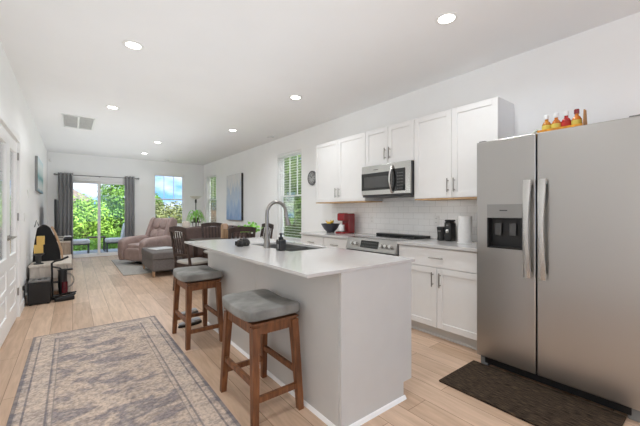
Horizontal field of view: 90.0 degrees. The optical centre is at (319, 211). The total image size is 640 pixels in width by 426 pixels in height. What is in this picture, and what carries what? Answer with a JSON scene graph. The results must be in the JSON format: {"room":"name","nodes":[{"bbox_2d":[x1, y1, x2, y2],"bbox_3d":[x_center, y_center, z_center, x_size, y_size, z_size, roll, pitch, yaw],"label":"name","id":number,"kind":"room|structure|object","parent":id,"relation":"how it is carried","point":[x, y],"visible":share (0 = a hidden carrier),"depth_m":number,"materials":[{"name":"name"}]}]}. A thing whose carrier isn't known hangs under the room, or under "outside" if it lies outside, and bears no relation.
{"room":"kitchen","nodes":[
{"label":"kitchen","id":0,"kind":"room"},
{"bbox_2d":[0,42,46,316],"bbox_3d":[-2.822,-0.135,2.684,0.160,2.770,14.020,0,0,-38],"label":"wall","id":1,"kind":"structure","parent":0,"point":[13,104],"depth_m":4.49,"materials":[{"name":"paint"}]},
{"bbox_2d":[0,123,13,347],"bbox_3d":[-2.960,0.220,2.992,0.089,2.040,0.651,0,0,-38],"label":"door","id":2,"kind":"structure","parent":1,"relation":"in","point":[4,237],"depth_m":3.12,"materials":[{"name":"white wood"}]},
{"bbox_2d":[0,109,20,316],"bbox_3d":[-3.152,0.180,3.257,0.018,2.140,1.490,0,0,-38],"label":"trim","id":3,"kind":"structure","parent":1,"relation":"attached to","point":[3,118],"depth_m":3.78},
{"bbox_2d":[8,133,18,332],"bbox_3d":[-3.363,0.220,3.514,0.089,2.040,0.661,0,0,-38],"label":"door","id":4,"kind":"structure","parent":1,"relation":"in","point":[13,156],"depth_m":3.58,"materials":[{"name":"white wood"}]},
{"bbox_2d":[21,293,26,312],"bbox_3d":[-2.753,1.195,2.738,0.015,0.110,13.700,0,0,-38],"label":"baseboard","id":5,"kind":"structure","parent":1,"relation":"attached to","point":[22,302],"depth_m":4.09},
{"bbox_2d":[23,279,27,306],"bbox_3d":[-3.910,1.075,4.253,0.022,0.342,0.352,0,0,-36],"label":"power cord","id":6,"kind":"object","parent":1,"relation":"attached to","point":[24,286],"visible":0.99,"depth_m":4.16,"materials":[{"name":"black plastic"}]},
{"bbox_2d":[35,156,42,193],"bbox_3d":[-5.232,-0.650,5.966,0.040,0.600,1.240,0,0,-38],"label":"beach painting","id":7,"kind":"object","parent":1,"relation":"attached to","point":[38,164],"visible":1,"depth_m":5.58},
{"bbox_2d":[47,152,203,237],"bbox_3d":[-5.444,-0.135,9.417,3.930,2.770,0.160,0,0,-38],"label":"wall","id":8,"kind":"structure","parent":0,"point":[77,164],"depth_m":9.36,"materials":[{"name":"paint"}]},
{"bbox_2d":[54,173,138,179],"bbox_3d":[-6.054,-0.950,8.776,1.930,0.050,0.122,0,0,-38],"label":"curtain rod","id":9,"kind":"object","parent":8,"relation":"attached to","point":[54,173],"visible":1,"depth_m":8.71,"materials":[{"name":"grey metal"}]},
{"bbox_2d":[58,172,72,258],"bbox_3d":[-6.602,0.117,8.307,0.310,2.235,0.109,0,0,-38],"label":"curtain","id":10,"kind":"object","parent":9,"relation":"hanging from","point":[65,182],"visible":0.77,"depth_m":8.30,"materials":[{"name":"grey fabric"}]},
{"bbox_2d":[125,176,134,236],"bbox_3d":[-5.463,0.117,9.188,0.250,2.235,0.109,0,0,-38],"label":"curtain","id":11,"kind":"object","parent":9,"relation":"hanging from","point":[129,183],"visible":0.81,"depth_m":9.19,"materials":[{"name":"grey fabric"}]},
{"bbox_2d":[73,179,124,257],"bbox_3d":[-6.128,0.190,8.888,1.420,2.120,0.120,0,0,-38],"label":"door","id":12,"kind":"structure","parent":8,"relation":"in","point":[88,181],"depth_m":8.87,"materials":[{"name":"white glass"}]},
{"bbox_2d":[153,173,184,225],"bbox_3d":[-4.686,-0.340,9.941,0.990,1.640,0.110,0,0,-38],"label":"window","id":13,"kind":"structure","parent":8,"relation":"in","point":[154,174],"depth_m":10.04,"materials":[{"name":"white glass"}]},
{"bbox_2d":[0,0,639,164],"bbox_3d":[-1.204,-1.645,3.936,4.250,0.250,14.020,0,0,-38],"label":"ceiling","id":14,"kind":"structure","parent":0,"point":[204,69],"depth_m":3.12,"materials":[{"name":"paint"}]},
{"bbox_2d":[61,113,95,130],"bbox_3d":[-4.128,-1.514,5.467,0.450,0.012,0.950,0,0,-38],"label":"ceiling vent","id":15,"kind":"object","parent":14,"relation":"in","point":[71,121],"visible":1,"depth_m":5.41,"materials":[{"name":"white plastic"}]},
{"bbox_2d":[105,105,119,108],"bbox_3d":[-3.029,-1.517,4.673,0.176,0.006,0.176,0,0,-38],"label":"recessed light","id":16,"kind":"object","parent":14,"relation":"in","point":[107,106],"visible":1,"depth_m":4.67,"materials":[{"name":"white plastic"}]},
{"bbox_2d":[122,40,143,49],"bbox_3d":[-1.708,-1.517,2.927,0.176,0.006,0.176,0,0,-38],"label":"recessed light","id":17,"kind":"object","parent":14,"relation":"in","point":[130,44],"visible":1,"depth_m":2.92,"materials":[{"name":"white plastic"}]},
{"bbox_2d":[289,95,301,99],"bbox_3d":[-0.325,-1.517,4.266,0.176,0.006,0.176,0,0,-38],"label":"recessed light","id":18,"kind":"object","parent":14,"relation":"in","point":[293,97],"visible":1,"depth_m":4.26,"materials":[{"name":"white plastic"}]},
{"bbox_2d":[435,11,458,24],"bbox_3d":[0.996,-1.517,2.520,0.176,0.006,0.176,0,0,-38],"label":"recessed light","id":19,"kind":"object","parent":14,"relation":"in","point":[446,18],"visible":1,"depth_m":2.52,"materials":[{"name":"white plastic"}]},
{"bbox_2d":[0,255,639,425],"bbox_3d":[-1.204,1.310,3.936,4.250,0.120,14.020,0,0,-38],"label":"floor","id":20,"kind":"structure","parent":0,"point":[103,296],"depth_m":2.79,"materials":[{"name":"brown wood"}]},
{"bbox_2d":[27,277,51,305],"bbox_3d":[-3.827,1.085,4.372,0.235,0.331,0.250,0,0,-38],"label":"box","id":21,"kind":"object","parent":20,"relation":"on","point":[39,291],"visible":0.96,"depth_m":4.28,"materials":[{"name":"black plastic"}]},
{"bbox_2d":[29,254,71,291],"bbox_3d":[-4.201,1.004,5.031,0.470,0.492,1.150,0,0,-38],"label":"bench","id":22,"kind":"object","parent":20,"relation":"on","point":[41,270],"visible":0.56,"depth_m":4.63,"materials":[{"name":"beige fabric"}]},
{"bbox_2d":[33,253,43,264],"bbox_3d":[-4.037,0.679,4.590,0.132,0.155,0.132,0,0,-38],"label":"candle stand","id":23,"kind":"object","parent":22,"relation":"on","point":[38,256],"visible":0.93,"depth_m":4.56,"materials":[{"name":"grey plastic"}]},
{"bbox_2d":[34,245,42,253],"bbox_3d":[-4.037,0.541,4.590,0.100,0.120,0.060,0,0,-43],"label":"packet","id":24,"kind":"object","parent":23,"relation":"on","point":[37,248],"visible":0.93,"depth_m":4.57,"materials":[{"name":"yellow paper"}]},
{"bbox_2d":[37,236,44,244],"bbox_3d":[-4.018,0.418,4.604,0.082,0.124,0.050,0,0,-29],"label":"packet","id":25,"kind":"object","parent":24,"relation":"on","point":[40,239],"visible":1,"depth_m":4.58,"materials":[{"name":"yellow paper"}]},
{"bbox_2d":[33,222,62,261],"bbox_3d":[-4.158,0.445,4.900,0.357,0.625,0.090,0,0,-38],"label":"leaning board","id":26,"kind":"object","parent":22,"relation":"on","point":[51,250],"visible":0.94,"depth_m":4.88,"materials":[{"name":"black fabric"}]},
{"bbox_2d":[53,278,57,290],"bbox_3d":[-4.201,1.150,5.031,0.400,0.020,1.020,0,0,-38],"label":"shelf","id":27,"kind":"object","parent":22,"relation":"attached to","point":[54,279],"depth_m":4.92,"materials":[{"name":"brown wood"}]},
{"bbox_2d":[51,256,76,301],"bbox_3d":[-3.649,0.944,4.552,0.265,0.613,0.295,0,0,42],"label":"vacuum cleaner","id":28,"kind":"object","parent":20,"relation":"on","point":[62,281],"visible":0.98,"depth_m":4.53,"materials":[{"name":"black plastic"}]},
{"bbox_2d":[61,281,67,292],"bbox_3d":[-3.624,1.075,4.542,0.081,0.155,0.070,0,0,42],"label":"canister","id":29,"kind":"object","parent":28,"relation":"on","point":[64,284],"depth_m":4.52,"materials":[{"name":"red metal"}]},
{"bbox_2d":[57,236,70,254],"bbox_3d":[-5.718,0.925,6.955,0.471,0.650,1.640,0,0,-38],"label":"tv stand","id":30,"kind":"object","parent":20,"relation":"on","point":[66,245],"visible":0.23,"depth_m":6.43,"materials":[{"name":"brown wood"}]},
{"bbox_2d":[54,199,63,240],"bbox_3d":[-5.628,0.179,6.835,0.220,0.840,1.220,0,0,-38],"label":"television","id":31,"kind":"object","parent":30,"relation":"on","point":[56,202],"visible":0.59,"depth_m":6.38,"materials":[{"name":"black plastic"}]},
{"bbox_2d":[6,316,240,425],"bbox_3d":[-1.295,1.246,2.058,1.080,0.009,3.600,0,0,-38],"label":"area rug","id":32,"kind":"object","parent":20,"relation":"on","point":[133,372],"visible":1,"depth_m":2.32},
{"bbox_2d":[111,259,172,275],"bbox_3d":[-4.138,1.244,7.495,1.065,0.012,2.480,0,0,-38],"label":"rug","id":33,"kind":"object","parent":20,"relation":"on","point":[126,267],"visible":0.44,"depth_m":6.93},
{"bbox_2d":[118,217,176,263],"bbox_3d":[-4.168,0.697,7.875,0.941,1.082,1.094,0,0,22],"label":"recliner","id":34,"kind":"object","parent":33,"relation":"on","point":[157,233],"visible":0.84,"depth_m":7.64,"materials":[{"name":"brown leather"}]},
{"bbox_2d":[127,242,138,248],"bbox_3d":[-4.226,0.861,7.734,0.545,0.216,0.639,0,0,22],"label":"seat cushion","id":35,"kind":"object","parent":34,"relation":"on","point":[130,245],"depth_m":7.47,"materials":[{"name":"beige leather"}]},
{"bbox_2d":[141,246,182,277],"bbox_3d":[-3.276,1.008,6.606,0.580,0.485,1.180,0,0,-38],"label":"ottoman","id":36,"kind":"object","parent":20,"relation":"on","point":[163,259],"visible":0.87,"depth_m":6.15,"materials":[{"name":"fabric"}]},
{"bbox_2d":[148,247,171,249],"bbox_3d":[-3.253,0.758,6.597,0.355,0.012,0.430,0,0,35],"label":"newspaper","id":37,"kind":"object","parent":36,"relation":"on","point":[157,248],"visible":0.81,"depth_m":6.50,"materials":[{"name":"white paper"}]},
{"bbox_2d":[141,246,182,259],"bbox_3d":[-3.276,0.850,6.606,0.580,0.170,1.180,0,0,-38],"label":"cushion","id":38,"kind":"object","parent":36,"relation":"on","point":[148,254],"depth_m":6.18,"materials":[{"name":"fabric"}]},
{"bbox_2d":[169,226,207,290],"bbox_3d":[-2.026,0.740,5.081,0.440,1.023,0.523,0,0,36],"label":"dining chair","id":39,"kind":"object","parent":20,"relation":"on","point":[197,261],"visible":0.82,"depth_m":4.94,"materials":[{"name":"brown wood"}]},
{"bbox_2d":[178,317,201,327],"bbox_3d":[-1.428,1.218,3.522,0.090,0.064,0.270,0,0,42],"label":"slipper","id":40,"kind":"object","parent":20,"relation":"on","point":[196,320],"visible":0.88,"depth_m":3.52,"materials":[{"name":"grey fabric"}]},
{"bbox_2d":[190,196,201,225],"bbox_3d":[-3.791,0.393,9.773,0.350,1.715,0.348,0,0,-38],"label":"floor lamp","id":41,"kind":"object","parent":20,"relation":"on","point":[192,197],"visible":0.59,"depth_m":9.72,"materials":[{"name":"grey metal"}]},
{"bbox_2d":[172,265,222,350],"bbox_3d":[-1.221,0.914,3.183,0.365,0.672,0.526,0,0,-38],"label":"bar stool","id":42,"kind":"object","parent":20,"relation":"on","point":[201,277],"visible":1,"depth_m":3.07,"materials":[{"name":"brown wood"}]},
{"bbox_2d":[173,265,221,281],"bbox_3d":[-1.221,0.618,3.183,0.365,0.080,0.485,0,0,-38],"label":"seat cushion","id":43,"kind":"object","parent":42,"relation":"on","point":[201,273],"depth_m":3.06,"materials":[{"name":"grey fabric"}]},
{"bbox_2d":[171,225,248,258],"bbox_3d":[-2.479,0.784,7.292,1.500,0.931,1.010,0,0,-38],"label":"dining table","id":44,"kind":"object","parent":20,"relation":"on","point":[195,232],"visible":0.23,"depth_m":6.65,"materials":[{"name":"brown wood"}]},
{"bbox_2d":[182,221,189,227],"bbox_3d":[-2.768,0.280,6.620,0.154,0.156,0.101,0,0,-38],"label":"throw pillow","id":45,"kind":"object","parent":44,"relation":"on","point":[185,224],"visible":0.8,"depth_m":6.59,"materials":[{"name":"beige fabric"}]},
{"bbox_2d":[201,222,222,257],"bbox_3d":[-2.050,0.740,6.329,0.440,1.023,0.523,0,0,-38],"label":"dining chair","id":46,"kind":"object","parent":20,"relation":"on","point":[205,252],"visible":0.18,"depth_m":6.44,"materials":[{"name":"brown wood"}]},
{"bbox_2d":[189,236,244,257],"bbox_3d":[-1.631,0.870,5.590,0.980,0.760,0.980,0,0,-38],"label":"dining table","id":47,"kind":"object","parent":20,"relation":"on","point":[195,249],"visible":0.2,"depth_m":5.64,"materials":[{"name":"brown wood"}]},
{"bbox_2d":[221,224,227,237],"bbox_3d":[-1.743,0.357,5.833,0.100,0.265,0.100,0,0,-38],"label":"napkin holder","id":48,"kind":"object","parent":47,"relation":"on","point":[224,232],"visible":0.91,"depth_m":5.79,"materials":[{"name":"beige wood"}]},
{"bbox_2d":[237,222,262,237],"bbox_3d":[-1.257,0.333,5.655,0.391,0.312,0.436,0,0,41],"label":"potted plant","id":49,"kind":"object","parent":47,"relation":"on","point":[252,224],"visible":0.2,"depth_m":5.63,"materials":[{"name":"green plant"}]},
{"bbox_2d":[228,226,255,238],"bbox_3d":[-1.312,0.740,4.990,0.440,1.023,0.523,0,0,-38],"label":"dining chair","id":50,"kind":"object","parent":20,"relation":"on","point":[242,229],"visible":0.07,"depth_m":4.79,"materials":[{"name":"brown wood"}]},
{"bbox_2d":[220,289,303,425],"bbox_3d":[-0.401,0.914,2.130,0.365,0.672,0.526,0,0,-38],"label":"bar stool","id":51,"kind":"object","parent":20,"relation":"on","point":[259,312],"visible":1,"depth_m":2.02,"materials":[{"name":"brown wood"}]},
{"bbox_2d":[222,289,299,321],"bbox_3d":[-0.401,0.618,2.130,0.365,0.080,0.485,0,0,-38],"label":"seat cushion","id":52,"kind":"object","parent":51,"relation":"on","point":[259,305],"depth_m":2.01,"materials":[{"name":"grey fabric"}]},
{"bbox_2d":[260,223,273,238],"bbox_3d":[-1.198,0.740,5.963,0.523,1.023,0.440,0,0,-38],"label":"dining chair","id":53,"kind":"object","parent":20,"relation":"on","point":[271,226],"visible":0.05,"depth_m":6.00,"materials":[{"name":"brown wood"}]},
{"bbox_2d":[207,250,410,425],"bbox_3d":[-0.298,0.798,2.877,0.693,0.903,2.253,0,0,-38],"label":"kitchen island","id":54,"kind":"object","parent":20,"relation":"on","point":[355,326],"visible":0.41,"depth_m":2.00,"materials":[{"name":"grey paint"}]},
{"bbox_2d":[184,237,414,277],"bbox_3d":[-0.407,0.336,2.835,0.911,0.021,2.297,0,0,-38],"label":"island countertop","id":55,"kind":"structure","parent":54,"relation":"on","point":[323,260],"depth_m":2.25,"materials":[{"name":"white stone"}]},
{"bbox_2d":[235,238,249,246],"bbox_3d":[-0.734,0.292,3.032,0.124,0.067,0.211,0,0,11],"label":"dishcloth","id":56,"kind":"object","parent":55,"relation":"on","point":[241,242],"visible":1,"depth_m":2.96,"materials":[{"name":"grey fabric"}]},
{"bbox_2d":[261,200,290,247],"bbox_3d":[-0.408,0.113,2.934,0.275,0.424,0.133,0,0,-38],"label":"faucet","id":57,"kind":"object","parent":55,"relation":"on","point":[266,238],"visible":1,"depth_m":2.83,"materials":[{"name":"silver metal"}]},
{"bbox_2d":[276,233,285,250],"bbox_3d":[-0.322,0.252,2.643,0.069,0.146,0.066,0,0,-38],"label":"soap dispenser","id":58,"kind":"object","parent":55,"relation":"on","point":[280,243],"visible":1,"depth_m":2.62,"materials":[{"name":"black plastic"}]},
{"bbox_2d":[276,239,285,250],"bbox_3d":[-0.322,0.278,2.643,0.066,0.094,0.066,0,0,-38],"label":"bottle","id":59,"kind":"object","parent":58,"relation":"on","point":[280,243],"depth_m":2.62,"materials":[{"name":"black plastic"}]},
{"bbox_2d":[260,244,316,250],"bbox_3d":[-0.306,0.447,3.006,0.423,0.199,0.748,0,0,-38],"label":"sink","id":60,"kind":"object","parent":55,"relation":"in","point":[289,247],"visible":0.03,"depth_m":3.10,"materials":[{"name":"grey metal"}]},
{"bbox_2d":[260,244,303,248],"bbox_3d":[-0.416,0.447,3.150,0.423,0.199,0.386,0,0,-38],"label":"basin","id":61,"kind":"object","parent":60,"relation":"in","point":[288,246],"depth_m":3.31,"materials":[{"name":"silver metal"}]},
{"bbox_2d":[285,247,316,250],"bbox_3d":[-0.186,0.447,2.851,0.423,0.199,0.356,0,0,-38],"label":"basin","id":62,"kind":"object","parent":60,"relation":"in","point":[298,248],"depth_m":3.05,"materials":[{"name":"silver metal"}]},
{"bbox_2d":[302,235,323,245],"bbox_3d":[0.114,0.803,4.906,0.654,0.893,0.536,0,0,-38],"label":"base cabinet","id":63,"kind":"object","parent":20,"relation":"on","point":[308,239],"visible":0.12,"depth_m":4.70,"materials":[{"name":"grey paint"}]},
{"bbox_2d":[324,237,347,248],"bbox_3d":[0.438,0.803,4.486,0.654,0.893,0.516,0,0,-38],"label":"base cabinet","id":64,"kind":"object","parent":20,"relation":"on","point":[328,241],"visible":0.12,"depth_m":4.31,"materials":[{"name":"grey paint"}]},
{"bbox_2d":[300,231,375,238],"bbox_3d":[0.269,0.340,4.708,0.636,0.030,1.080,0,0,-38],"label":"countertop","id":65,"kind":"structure","parent":64,"relation":"on","point":[319,233],"depth_m":4.48,"materials":[{"name":"white stone"}]},
{"bbox_2d":[321,223,339,232],"bbox_3d":[0.163,0.258,4.955,0.296,0.135,0.296,0,0,-38],"label":"fruit bowl","id":66,"kind":"object","parent":65,"relation":"on","point":[330,228],"visible":0.97,"depth_m":4.87,"materials":[{"name":"ceramic"}]},
{"bbox_2d":[336,213,354,233],"bbox_3d":[0.378,0.174,4.742,0.255,0.302,0.156,0,0,-38],"label":"coffee maker","id":67,"kind":"object","parent":65,"relation":"on","point":[348,219],"visible":0.97,"depth_m":4.70,"materials":[{"name":"red plastic"}]},
{"bbox_2d":[346,232,429,255],"bbox_3d":[0.821,0.757,3.952,0.681,0.925,0.788,0,0,-38],"label":"range","id":68,"kind":"object","parent":20,"relation":"on","point":[381,243],"visible":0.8,"depth_m":3.80,"materials":[{"name":"silver metal"}]},
{"bbox_2d":[352,235,428,240],"bbox_3d":[0.870,0.334,3.990,0.558,0.023,0.788,0,0,-38],"label":"cooktop","id":69,"kind":"object","parent":68,"relation":"in","point":[384,237],"depth_m":3.94,"materials":[{"name":"black glass"}]},
{"bbox_2d":[399,244,476,349],"bbox_3d":[1.366,0.803,3.286,0.654,0.893,0.924,0,0,-38],"label":"base cabinet","id":70,"kind":"object","parent":20,"relation":"on","point":[443,281],"visible":0.52,"depth_m":3.06,"materials":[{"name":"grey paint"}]},
{"bbox_2d":[397,238,476,251],"bbox_3d":[1.370,0.340,3.284,0.636,0.030,0.938,0,0,-38],"label":"countertop","id":71,"kind":"structure","parent":70,"relation":"on","point":[433,243],"depth_m":3.20,"materials":[{"name":"white stone"}]},
{"bbox_2d":[437,226,444,240],"bbox_3d":[1.367,0.248,3.592,0.110,0.153,0.108,0,0,-38],"label":"canister","id":72,"kind":"object","parent":71,"relation":"on","point":[440,229],"visible":0.66,"depth_m":3.55,"materials":[{"name":"black plastic"}]},
{"bbox_2d":[444,220,455,240],"bbox_3d":[1.421,0.208,3.501,0.118,0.233,0.085,0,0,-38],"label":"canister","id":73,"kind":"object","parent":71,"relation":"on","point":[449,225],"visible":1,"depth_m":3.47,"materials":[{"name":"black plastic"}]},
{"bbox_2d":[457,216,472,243],"bbox_3d":[1.494,0.188,3.299,0.150,0.274,0.150,0,0,-38],"label":"paper towel roll","id":74,"kind":"object","parent":71,"relation":"on","point":[464,222],"visible":1,"depth_m":3.24,"materials":[{"name":"white paper"}]},
{"bbox_2d":[439,360,625,425],"bbox_3d":[1.358,1.243,2.138,0.515,0.014,0.930,0,0,-38],"label":"kitchen mat","id":75,"kind":"object","parent":20,"relation":"on","point":[535,404],"visible":1,"depth_m":2.11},
{"bbox_2d":[477,114,639,422],"bbox_3d":[1.855,0.342,2.447,0.871,1.817,0.958,0,0,-38],"label":"refrigerator","id":76,"kind":"object","parent":20,"relation":"on","point":[558,211],"visible":1,"depth_m":2.13,"materials":[{"name":"grey metal"}]},
{"bbox_2d":[537,109,586,132],"bbox_3d":[1.748,-0.617,2.313,0.110,0.162,0.273,0,0,-38],"label":"carrier","id":77,"kind":"object","parent":76,"relation":"on","point":[584,110],"visible":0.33,"depth_m":2.21,"materials":[{"name":"orange wood"}]},
{"bbox_2d":[542,115,550,129],"bbox_3d":[1.693,-0.629,2.391,0.061,0.177,0.060,0,0,-38],"label":"sauce bottle","id":78,"kind":"object","parent":77,"relation":"in","point":[546,125],"visible":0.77,"depth_m":2.38,"materials":[{"name":"yellow plastic"}]},
{"bbox_2d":[551,113,560,127],"bbox_3d":[1.730,-0.629,2.343,0.061,0.177,0.060,0,0,-38],"label":"sauce bottle","id":79,"kind":"object","parent":77,"relation":"in","point":[556,123],"visible":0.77,"depth_m":2.33,"materials":[{"name":"yellow plastic"}]},
{"bbox_2d":[561,111,570,126],"bbox_3d":[1.767,-0.629,2.296,0.061,0.177,0.060,0,0,-38],"label":"sauce bottle","id":80,"kind":"object","parent":77,"relation":"in","point":[566,121],"visible":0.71,"depth_m":2.28,"materials":[{"name":"red plastic"}]},
{"bbox_2d":[571,109,581,124],"bbox_3d":[1.804,-0.629,2.248,0.061,0.177,0.060,0,0,-38],"label":"sauce bottle","id":81,"kind":"object","parent":77,"relation":"in","point":[576,119],"visible":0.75,"depth_m":2.23,"materials":[{"name":"yellow glass"}]},
{"bbox_3d":[-3.527,0.771,9.087,0.280,0.962,0.289,0,0,-38],"label":"plant stand","id":82,"kind":"object","parent":20,"relation":"on","visible":0},
{"bbox_2d":[186,209,205,223],"bbox_3d":[-3.530,0.182,9.099,0.688,0.467,0.652,0,0,-38],"label":"spider plant","id":83,"kind":"object","parent":82,"relation":"on","point":[196,213],"visible":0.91,"depth_m":9.04,"materials":[{"name":"green plant"}]},
{"bbox_2d":[204,12,639,238],"bbox_3d":[0.413,-0.135,5.187,0.160,2.770,14.020,0,0,-38],"label":"wall","id":84,"kind":"structure","parent":0,"point":[596,70],"depth_m":3.20,"materials":[{"name":"paint"}]},
{"bbox_2d":[206,173,216,222],"bbox_3d":[-3.363,-0.340,10.028,0.160,1.620,1.040,0,0,-38],"label":"window","id":85,"kind":"structure","parent":84,"relation":"in","point":[211,180],"depth_m":10.22,"materials":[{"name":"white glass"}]},
{"bbox_2d":[226,173,242,219],"bbox_3d":[-2.261,-0.370,8.466,0.057,1.200,0.980,0,0,-38],"label":"canvas painting","id":86,"kind":"object","parent":84,"relation":"attached to","point":[234,183],"visible":1,"depth_m":8.39,"materials":[{"name":"blue fabric"}]},
{"bbox_2d":[277,148,301,242],"bbox_3d":[-0.583,-0.280,6.433,0.160,1.820,0.970,0,0,-38],"label":"window","id":87,"kind":"structure","parent":84,"relation":"in","point":[289,164],"depth_m":6.51,"materials":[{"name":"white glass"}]},
{"bbox_2d":[308,171,315,184],"bbox_3d":[-0.144,-0.600,5.754,0.026,0.255,0.256,0,0,-38],"label":"wall clock","id":88,"kind":"object","parent":84,"relation":"attached to","point":[312,174],"visible":0.99,"depth_m":5.73,"materials":[{"name":"black plastic"}]},
{"bbox_2d":[316,132,382,203],"bbox_3d":[0.387,-0.588,4.774,0.386,0.924,1.099,0,0,-38],"label":"upper cabinet","id":89,"kind":"object","parent":84,"relation":"attached to","point":[339,163],"visible":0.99,"depth_m":4.63,"materials":[{"name":"white wood"}]},
{"bbox_2d":[366,119,413,166],"bbox_3d":[0.959,-0.809,4.035,0.386,0.482,0.761,0,0,-38],"label":"upper cabinet","id":90,"kind":"object","parent":84,"relation":"attached to","point":[393,143],"visible":0.69,"depth_m":3.89,"materials":[{"name":"white wood"}]},
{"bbox_2d":[362,160,413,197],"bbox_3d":[0.917,-0.379,4.003,0.487,0.397,0.758,0,0,-38],"label":"microwave","id":91,"kind":"object","parent":90,"relation":"attached to","point":[396,179],"visible":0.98,"depth_m":3.84,"materials":[{"name":"grey metal"}]},
{"bbox_2d":[332,199,476,241],"bbox_3d":[1.059,0.096,4.214,0.008,0.469,2.810,0,0,-38],"label":"backsplash","id":92,"kind":"structure","parent":84,"relation":"attached to","point":[413,217],"depth_m":4.12,"materials":[{"name":"tile"}]},
{"bbox_2d":[434,216,438,225],"bbox_3d":[1.377,0.110,3.789,0.010,0.116,0.072,0,0,-38],"label":"wall outlet","id":93,"kind":"object","parent":92,"relation":"attached to","point":[436,218],"visible":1,"depth_m":3.78,"materials":[{"name":"white plastic"}]},
{"bbox_2d":[414,97,513,200],"bbox_3d":[1.471,-0.588,3.373,0.386,0.924,0.905,0,0,-38],"label":"upper cabinet","id":94,"kind":"object","parent":84,"relation":"attached to","point":[445,142],"visible":0.88,"depth_m":3.25,"materials":[{"name":"white wood"}]},
{"bbox_2d":[583,109,586,124],"bbox_3d":[1.752,-0.617,2.312,0.106,0.162,0.268,0,0,-38],"label":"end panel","id":95,"kind":"object","parent":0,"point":[584,111],"depth_m":2.19,"materials":[{"name":"brown wood"}]},
{"label":"outside","id":96,"kind":"structure","parent":0,"visible":0},
{"bbox_3d":[-17.721,1.465,31.085,70.000,0.170,49.140,0,0,-38],"label":"ground","id":97,"kind":"structure","parent":96,"visible":0},
{"bbox_2d":[73,237,95,250],"bbox_3d":[-8.208,1.113,10.435,1.530,0.580,0.717,0,0,-38],"label":"shrub","id":98,"kind":"object","parent":97,"relation":"on","point":[77,247],"visible":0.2,"depth_m":10.58,"materials":[{"name":"green plant"}]},
{"bbox_2d":[73,189,95,206],"bbox_3d":[-20.094,0.350,22.384,7.000,5.000,5.800,0,0,-38],"label":"house","id":99,"kind":"structure","parent":97,"relation":"on","point":[75,192],"depth_m":21.66,"materials":[{"name":"paint"}]},
{"bbox_2d":[73,192,116,248],"bbox_3d":[-8.703,0.373,11.790,2.010,2.113,1.814,0,0,-41],"label":"shrub","id":100,"kind":"object","parent":97,"relation":"on","point":[85,217],"visible":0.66,"depth_m":11.75,"materials":[{"name":"green plant"}]},
{"bbox_2d":[73,248,117,253],"bbox_3d":[-6.794,1.325,9.764,3.600,0.110,2.040,0,0,-38],"label":"patio","id":101,"kind":"structure","parent":97,"relation":"on","point":[116,249],"depth_m":10.11,"materials":[{"name":"concrete"}]},
{"bbox_2d":[73,239,89,252],"bbox_3d":[-7.099,0.817,9.364,0.594,0.910,0.540,0,0,-38],"label":"patio chair","id":102,"kind":"object","parent":101,"relation":"on","point":[75,241],"visible":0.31,"depth_m":9.26,"materials":[{"name":"metal"}]},
{"bbox_2d":[73,239,89,244],"bbox_3d":[-7.070,0.890,9.386,0.520,0.130,0.520,0,0,-38],"label":"seat cushion","id":103,"kind":"object","parent":102,"relation":"on","point":[75,241],"depth_m":9.23,"materials":[{"name":"fabric"}]},
{"bbox_2d":[87,236,105,250],"bbox_3d":[-7.081,1.038,10.136,0.480,0.465,0.400,0,0,-38],"label":"patio table","id":104,"kind":"object","parent":101,"relation":"on","point":[103,237],"visible":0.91,"depth_m":10.12,"materials":[{"name":"grey metal"}]},
{"bbox_2d":[105,223,124,251],"bbox_3d":[-6.329,0.817,9.959,0.594,0.910,0.540,0,0,-38],"label":"patio chair","id":105,"kind":"object","parent":101,"relation":"on","point":[107,240],"visible":0.56,"depth_m":9.79,"materials":[{"name":"fabric"}]},
{"bbox_2d":[105,237,121,242],"bbox_3d":[-6.358,0.890,9.937,0.520,0.130,0.520,0,0,-38],"label":"seat cushion","id":106,"kind":"object","parent":105,"relation":"on","point":[107,240],"depth_m":9.73,"materials":[{"name":"fabric"}]},
{"bbox_2d":[121,223,124,237],"bbox_3d":[-6.164,0.610,10.087,0.173,0.496,0.520,0,0,-38],"label":"cushion","id":107,"kind":"object","parent":105,"relation":"on","point":[123,227],"depth_m":9.90,"materials":[{"name":"fabric"}]},
{"bbox_2d":[97,235,120,248],"bbox_3d":[-6.998,1.122,11.409,1.584,0.579,0.755,0,0,-38],"label":"shrub","id":108,"kind":"object","parent":97,"relation":"on","point":[115,245],"visible":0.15,"depth_m":11.03,"materials":[{"name":"green plant"}]},
{"bbox_2d":[97,184,124,237],"bbox_3d":[-8.957,-0.270,14.281,1.853,3.389,1.896,0,0,-23],"label":"shrub","id":109,"kind":"object","parent":97,"relation":"on","point":[118,203],"visible":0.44,"depth_m":13.77,"materials":[{"name":"green plant"}]},
{"bbox_2d":[155,192,163,206],"bbox_3d":[-10.319,-0.113,19.163,1.487,2.996,1.531,0,0,-2],"label":"tree","id":110,"kind":"object","parent":97,"relation":"on","point":[157,195],"visible":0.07,"depth_m":19.42,"materials":[{"name":"green plant"}]},
{"bbox_2d":[155,200,181,222],"bbox_3d":[-6.573,0.476,13.761,2.346,1.897,1.446,0,0,-38],"label":"shrub","id":111,"kind":"object","parent":97,"relation":"on","point":[160,212],"visible":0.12,"depth_m":13.62,"materials":[{"name":"green plant"}]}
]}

